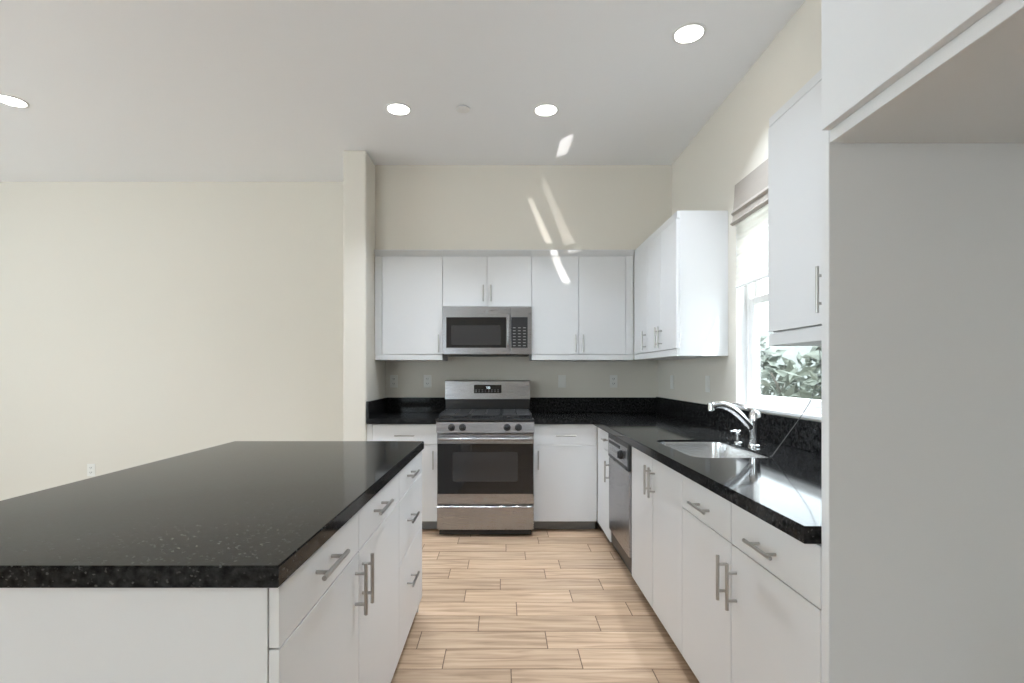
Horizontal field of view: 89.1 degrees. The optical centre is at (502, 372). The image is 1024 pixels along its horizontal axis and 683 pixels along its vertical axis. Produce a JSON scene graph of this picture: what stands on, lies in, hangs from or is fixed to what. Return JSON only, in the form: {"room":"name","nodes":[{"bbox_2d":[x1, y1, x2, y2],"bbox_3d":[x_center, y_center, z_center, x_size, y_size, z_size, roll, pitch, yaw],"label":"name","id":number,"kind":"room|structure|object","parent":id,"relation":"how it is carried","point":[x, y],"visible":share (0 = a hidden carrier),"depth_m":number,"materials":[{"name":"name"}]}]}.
{"room":"kitchen","nodes":[
{"label":"kitchen","id":0,"kind":"room"},
{"bbox_2d":[0,182,657,510],"bbox_3d":[-2.528,-0.300,4.915,7.944,3.160,0.150,0,0,0],"label":"wall","id":1,"kind":"structure","parent":0,"point":[141,323],"depth_m":4.84,"materials":[{"name":"beige paint"}]},
{"bbox_2d":[87,464,94,475],"bbox_3d":[-3.830,0.903,4.835,0.072,0.116,0.009,0,0,0],"label":"wall outlet","id":2,"kind":"object","parent":1,"relation":"attached to","point":[90,467],"visible":1,"depth_m":4.83,"materials":[{"name":"white plastic"}]},
{"bbox_2d":[390,375,397,387],"bbox_3d":[-1.014,0.077,4.835,0.072,0.116,0.009,0,0,0],"label":"wall outlet","id":3,"kind":"object","parent":1,"relation":"attached to","point":[393,378],"visible":1,"depth_m":4.83,"materials":[{"name":"white plastic"}]},
{"bbox_2d":[424,375,430,387],"bbox_3d":[-0.703,0.077,4.835,0.072,0.116,0.009,0,0,0],"label":"wall outlet","id":4,"kind":"object","parent":1,"relation":"attached to","point":[427,378],"visible":1,"depth_m":4.83,"materials":[{"name":"white plastic"}]},
{"bbox_2d":[442,250,531,306],"bbox_3d":[-0.135,-0.802,4.611,0.756,0.480,0.456,0,0,0],"label":"upper cabinet","id":5,"kind":"object","parent":1,"relation":"attached to","point":[471,278],"visible":0.98,"depth_m":4.42,"materials":[{"name":"white paint"}]},
{"bbox_2d":[442,307,531,356],"bbox_3d":[-0.135,-0.354,4.583,0.751,0.408,0.510,0,0,0],"label":"microwave","id":6,"kind":"object","parent":5,"relation":"attached to","point":[466,331],"visible":1,"depth_m":4.37,"materials":[{"name":"silver metal"}]},
{"bbox_2d":[513,327,525,345],"bbox_3d":[0.138,-0.305,4.373,0.107,0.156,0.001,0,0,0],"label":"keypad","id":7,"kind":"object","parent":6,"relation":"attached to","point":[519,333],"depth_m":4.37,"materials":[{"name":"grey plastic"}]},
{"bbox_2d":[558,375,565,387],"bbox_3d":[0.549,0.077,4.835,0.072,0.116,0.008,0,0,0],"label":"wall switch","id":8,"kind":"object","parent":1,"relation":"attached to","point":[561,378],"visible":1,"depth_m":4.83,"materials":[{"name":"white plastic"}]},
{"bbox_2d":[529,250,633,360],"bbox_3d":[0.677,-0.576,4.611,0.866,0.932,0.456,0,0,0],"label":"upper cabinet","id":9,"kind":"object","parent":1,"relation":"attached to","point":[582,306],"visible":0.98,"depth_m":4.42,"materials":[{"name":"white paint"}]},
{"bbox_2d":[530,397,655,411],"bbox_3d":[0.834,0.296,4.828,1.175,0.138,0.022,0,0,0],"label":"backsplash","id":10,"kind":"structure","parent":1,"relation":"attached to","point":[537,404],"depth_m":4.82,"materials":[{"name":"stone"}]},
{"bbox_2d":[610,375,616,387],"bbox_3d":[1.028,0.077,4.835,0.072,0.116,0.009,0,0,0],"label":"wall outlet","id":11,"kind":"object","parent":1,"relation":"attached to","point":[613,378],"visible":1,"depth_m":4.83,"materials":[{"name":"white plastic"}]},
{"bbox_2d":[343,151,384,440],"bbox_3d":[-1.185,-0.250,4.495,0.184,3.060,0.690,0,0,0],"label":"wall","id":12,"kind":"structure","parent":0,"point":[363,375],"depth_m":4.15,"materials":[{"name":"beige paint"}]},
{"bbox_2d":[374,250,447,360],"bbox_3d":[-0.802,-0.576,4.611,0.575,0.932,0.456,0,0,0],"label":"upper cabinet","id":13,"kind":"object","parent":12,"relation":"attached to","point":[408,283],"visible":0.98,"depth_m":4.42,"materials":[{"name":"white paint"}]},
{"bbox_2d":[0,0,804,181],"bbox_3d":[-2.528,-1.830,0.670,7.944,0.100,8.340,0,0,0],"label":"ceiling","id":14,"kind":"structure","parent":0,"point":[114,90],"depth_m":3.14,"materials":[{"name":"white paint"}]},
{"bbox_2d":[0,94,29,107],"bbox_3d":[-3.213,-1.777,3.403,0.172,0.006,0.172,0,0,0],"label":"recessed light","id":15,"kind":"object","parent":14,"relation":"in","point":[9,100],"visible":1,"depth_m":3.40,"materials":[{"name":"white"}]},
{"bbox_2d":[385,102,410,115],"bbox_3d":[-0.705,-1.777,3.506,0.172,0.006,0.172,0,0,0],"label":"recessed light","id":16,"kind":"object","parent":14,"relation":"in","point":[399,109],"visible":1,"depth_m":3.51,"materials":[{"name":"white plastic"}]},
{"bbox_2d":[456,106,469,112],"bbox_3d":[-0.269,-1.773,3.493,0.092,0.012,0.092,0,0,0],"label":"sprinkler cover","id":17,"kind":"object","parent":14,"relation":"attached to","point":[462,109],"visible":1,"depth_m":3.49,"materials":[{"name":"grey"}]},
{"bbox_2d":[533,104,558,116],"bbox_3d":[0.291,-1.777,3.519,0.172,0.006,0.172,0,0,0],"label":"recessed light","id":18,"kind":"object","parent":14,"relation":"in","point":[543,110],"visible":1,"depth_m":3.52,"materials":[{"name":"white"}]},
{"bbox_2d":[672,23,706,44],"bbox_3d":[0.975,-1.777,2.726,0.172,0.006,0.172,0,0,0],"label":"recessed light","id":19,"kind":"object","parent":14,"relation":"in","point":[689,33],"visible":1,"depth_m":2.72,"materials":[{"name":"white"}]},
{"bbox_2d":[375,165,671,255],"bbox_3d":[0.176,-1.412,4.645,2.537,0.734,0.390,0,0,0],"label":"wall","id":20,"kind":"structure","parent":0,"point":[418,207],"depth_m":4.45,"materials":[{"name":"beige paint"}]},
{"bbox_2d":[391,511,698,682],"bbox_3d":[-2.533,1.330,0.670,8.235,0.100,8.640,0,0,0],"label":"floor","id":21,"kind":"structure","parent":0,"point":[542,605],"depth_m":2.75,"materials":[{"name":"beige wood"}]},
{"bbox_2d":[269,512,367,682],"bbox_3d":[-0.713,0.844,1.278,0.637,0.870,0.552,0,0,0],"label":"base cabinet","id":22,"kind":"object","parent":21,"relation":"on","point":[314,613],"visible":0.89,"depth_m":1.24,"materials":[{"name":"white paint"}]},
{"bbox_2d":[0,588,270,682],"bbox_3d":[-0.942,0.844,1.009,0.977,0.869,0.018,0,0,0],"label":"end panel","id":23,"kind":"object","parent":22,"relation":"attached to","point":[48,635],"visible":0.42,"depth_m":1.00,"materials":[{"name":"white paint"}]},
{"bbox_2d":[358,473,398,682],"bbox_3d":[-0.713,0.844,1.856,0.637,0.870,0.599,0,0,0],"label":"base cabinet","id":24,"kind":"object","parent":21,"relation":"on","point":[379,517],"visible":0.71,"depth_m":1.83,"materials":[{"name":"white paint"}]},
{"bbox_2d":[0,441,423,587],"bbox_3d":[-0.931,0.386,1.887,1.014,0.042,1.807,0,0,0],"label":"countertop","id":25,"kind":"structure","parent":24,"relation":"on","point":[236,514],"depth_m":1.31,"materials":[{"name":"stone"}]},
{"bbox_2d":[367,424,436,528],"bbox_3d":[-0.807,0.844,4.472,0.568,0.870,0.677,0,0,0],"label":"base cabinet","id":26,"kind":"object","parent":21,"relation":"on","point":[426,433],"visible":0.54,"depth_m":4.17,"materials":[{"name":"white paint"}]},
{"bbox_2d":[366,397,444,423],"bbox_3d":[-0.807,0.317,4.490,0.570,0.180,0.697,0,0,0],"label":"countertop","id":27,"kind":"structure","parent":26,"relation":"on","point":[387,410],"depth_m":4.69,"materials":[{"name":"stone"}]},
{"bbox_2d":[399,451,421,657],"bbox_3d":[-0.713,0.844,2.465,0.637,0.870,0.614,0,0,0],"label":"base cabinet","id":28,"kind":"object","parent":21,"relation":"on","point":[410,476],"visible":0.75,"depth_m":2.40,"materials":[{"name":"white paint"}]},
{"bbox_2d":[436,380,533,533],"bbox_3d":[-0.138,0.673,4.349,0.764,1.212,0.722,0,0,0],"label":"gas range","id":29,"kind":"object","parent":21,"relation":"on","point":[485,429],"visible":1,"depth_m":4.05,"materials":[{"name":"silver metal"}]},
{"bbox_2d":[436,416,533,420],"bbox_3d":[-0.138,0.367,4.348,0.764,0.016,0.604,0,0,0],"label":"cooktop","id":30,"kind":"object","parent":29,"relation":"in","point":[441,418],"depth_m":4.10,"materials":[{"name":"black metal"}]},
{"bbox_2d":[534,424,596,528],"bbox_3d":[0.501,0.844,4.472,0.507,0.870,0.677,0,0,0],"label":"base cabinet","id":31,"kind":"object","parent":21,"relation":"on","point":[565,455],"visible":0.79,"depth_m":4.17,"materials":[{"name":"white paint"}]},
{"bbox_2d":[598,428,618,553],"bbox_3d":[1.081,0.844,3.914,0.725,0.870,0.503,0,0,0],"label":"base cabinet","id":32,"kind":"object","parent":21,"relation":"on","point":[603,457],"visible":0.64,"depth_m":3.92,"materials":[{"name":"white paint"}]},
{"bbox_2d":[608,433,631,574],"bbox_3d":[1.032,0.845,3.357,0.647,0.866,0.596,0,0,0],"label":"dishwasher","id":33,"kind":"object","parent":21,"relation":"on","point":[619,452],"visible":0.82,"depth_m":3.27,"materials":[{"name":"silver metal"}]},
{"bbox_2d":[632,447,681,653],"bbox_3d":[1.081,0.844,2.623,0.725,0.870,0.857,0,0,0],"label":"base cabinet","id":34,"kind":"object","parent":21,"relation":"on","point":[656,487],"visible":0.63,"depth_m":2.52,"materials":[{"name":"white paint"}]},
{"bbox_2d":[682,475,821,682],"bbox_3d":[1.081,0.844,1.714,0.725,0.870,0.955,0,0,0],"label":"base cabinet","id":35,"kind":"object","parent":21,"relation":"on","point":[752,591],"visible":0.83,"depth_m":1.62,"materials":[{"name":"white paint"}]},
{"bbox_2d":[530,397,821,543],"bbox_3d":[0.845,0.314,3.038,1.198,0.186,3.602,0,0,0],"label":"countertop","id":36,"kind":"structure","parent":35,"relation":"on","point":[783,490],"depth_m":2.47,"materials":[{"name":"stone"}]},
{"bbox_2d":[659,442,768,457],"bbox_3d":[1.002,0.475,2.538,0.362,0.197,0.602,0,0,0],"label":"sink","id":37,"kind":"object","parent":36,"relation":"in","point":[694,449],"visible":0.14,"depth_m":2.83,"materials":[{"name":"silver metal"}]},
{"bbox_2d":[708,401,760,446],"bbox_3d":[1.148,0.252,2.598,0.268,0.225,0.084,0,0,0],"label":"kitchen faucet","id":38,"kind":"object","parent":36,"relation":"on","point":[753,423],"visible":1,"depth_m":2.56,"materials":[{"name":"silver metal"}]},
{"bbox_2d":[730,429,742,443],"bbox_3d":[1.209,0.329,2.700,0.067,0.071,0.042,0,0,0],"label":"soap dispenser","id":39,"kind":"object","parent":36,"relation":"on","point":[738,433],"visible":1,"depth_m":2.69,"materials":[{"name":"silver metal"}]},
{"bbox_2d":[822,0,1023,682],"bbox_3d":[1.089,0.049,0.745,0.708,2.458,0.979,0,0,0],"label":"refrigerator surround","id":40,"kind":"object","parent":21,"relation":"on","point":[923,100],"visible":1,"depth_m":1.21,"materials":[{"name":"white paint"}]},
{"bbox_2d":[658,0,821,421],"bbox_3d":[1.515,-0.300,0.670,0.140,3.160,8.640,0,0,0],"label":"wall","id":41,"kind":"structure","parent":0,"point":[733,142],"depth_m":3.26,"materials":[{"name":"beige paint"}]},
{"bbox_2d":[634,238,679,359],"bbox_3d":[1.260,-0.576,4.215,0.369,0.932,0.406,0,0,0],"label":"upper cabinet","id":42,"kind":"object","parent":41,"relation":"attached to","point":[640,254],"visible":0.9,"depth_m":4.21,"materials":[{"name":"white paint"}]},
{"bbox_2d":[670,375,673,388],"bbox_3d":[1.440,0.077,4.438,0.008,0.116,0.072,0,0,0],"label":"wall switch","id":43,"kind":"object","parent":41,"relation":"attached to","point":[671,376],"visible":1,"depth_m":4.42,"materials":[{"name":"white plastic"}]},
{"bbox_2d":[647,211,727,358],"bbox_3d":[1.260,-0.576,3.672,0.369,0.932,0.675,0,0,0],"label":"upper cabinet","id":44,"kind":"object","parent":41,"relation":"attached to","point":[687,255],"visible":1,"depth_m":3.33,"materials":[{"name":"white paint"}]},
{"bbox_2d":[705,376,709,391],"bbox_3d":[1.440,0.077,3.665,0.008,0.116,0.072,0,0,0],"label":"wall switch","id":45,"kind":"object","parent":41,"relation":"attached to","point":[707,378],"visible":1,"depth_m":3.65,"materials":[{"name":"white plastic"}]},
{"bbox_2d":[656,397,821,454],"bbox_3d":[1.433,0.293,3.038,0.022,0.144,3.602,0,0,0],"label":"backsplash","id":46,"kind":"structure","parent":41,"relation":"attached to","point":[806,435],"depth_m":2.84,"materials":[{"name":"stone"}]},
{"bbox_2d":[734,228,821,420],"bbox_3d":[1.496,-0.468,2.710,0.147,1.362,1.018,0,0,0],"label":"window","id":47,"kind":"structure","parent":41,"relation":"in","point":[749,297],"depth_m":3.17,"materials":[{"name":"white"}]},
{"bbox_2d":[730,159,767,287],"bbox_3d":[1.428,-0.842,2.710,0.050,0.637,1.012,0,0,0],"label":"window shade","id":48,"kind":"object","parent":47,"relation":"attached to","point":[749,213],"visible":0.36,"depth_m":3.00,"materials":[{"name":"beige fabric"}]},
{"bbox_2d":[770,346,820,456],"bbox_3d":[1.280,-0.329,2.275,0.256,1.383,0.032,0,0,-14],"label":"shade cord","id":49,"kind":"object","parent":48,"relation":"hanging from","point":[819,346],"visible":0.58,"depth_m":2.28,"materials":[{"name":"white fabric"}]},
{"bbox_2d":[768,69,821,345],"bbox_3d":[1.246,-0.576,1.683,0.396,0.932,0.893,0,0,0],"label":"upper cabinet","id":50,"kind":"object","parent":41,"relation":"attached to","point":[795,130],"visible":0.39,"depth_m":1.93,"materials":[{"name":"white paint"}]},
{"label":"outside","id":51,"kind":"structure","parent":0,"visible":0},
{"bbox_3d":[7.822,1.530,5.000,12.355,0.100,22.000,0,0,0],"label":"ground","id":52,"kind":"structure","parent":51,"visible":0},
{"bbox_2d":[760,336,816,396],"bbox_3d":[2.735,0.492,5.880,1.601,1.984,1.542,0,0,0],"label":"shrub","id":53,"kind":"object","parent":52,"relation":"on","point":[765,361],"visible":0.06,"depth_m":5.72,"materials":[{"name":"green plant"}]},
{"bbox_2d":[760,331,821,395],"bbox_3d":[4.300,0.405,6.500,0.200,2.149,19.000,0,0,0],"label":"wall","id":54,"kind":"structure","parent":52,"relation":"on","point":[791,353],"depth_m":7.64,"materials":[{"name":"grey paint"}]},
{"bbox_2d":[760,346,821,399],"bbox_3d":[2.792,0.537,4.310,1.670,1.894,1.741,0,0,0],"label":"shrub","id":55,"kind":"object","parent":52,"relation":"on","point":[808,384],"visible":0.07,"depth_m":4.36,"materials":[{"name":"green plant"}]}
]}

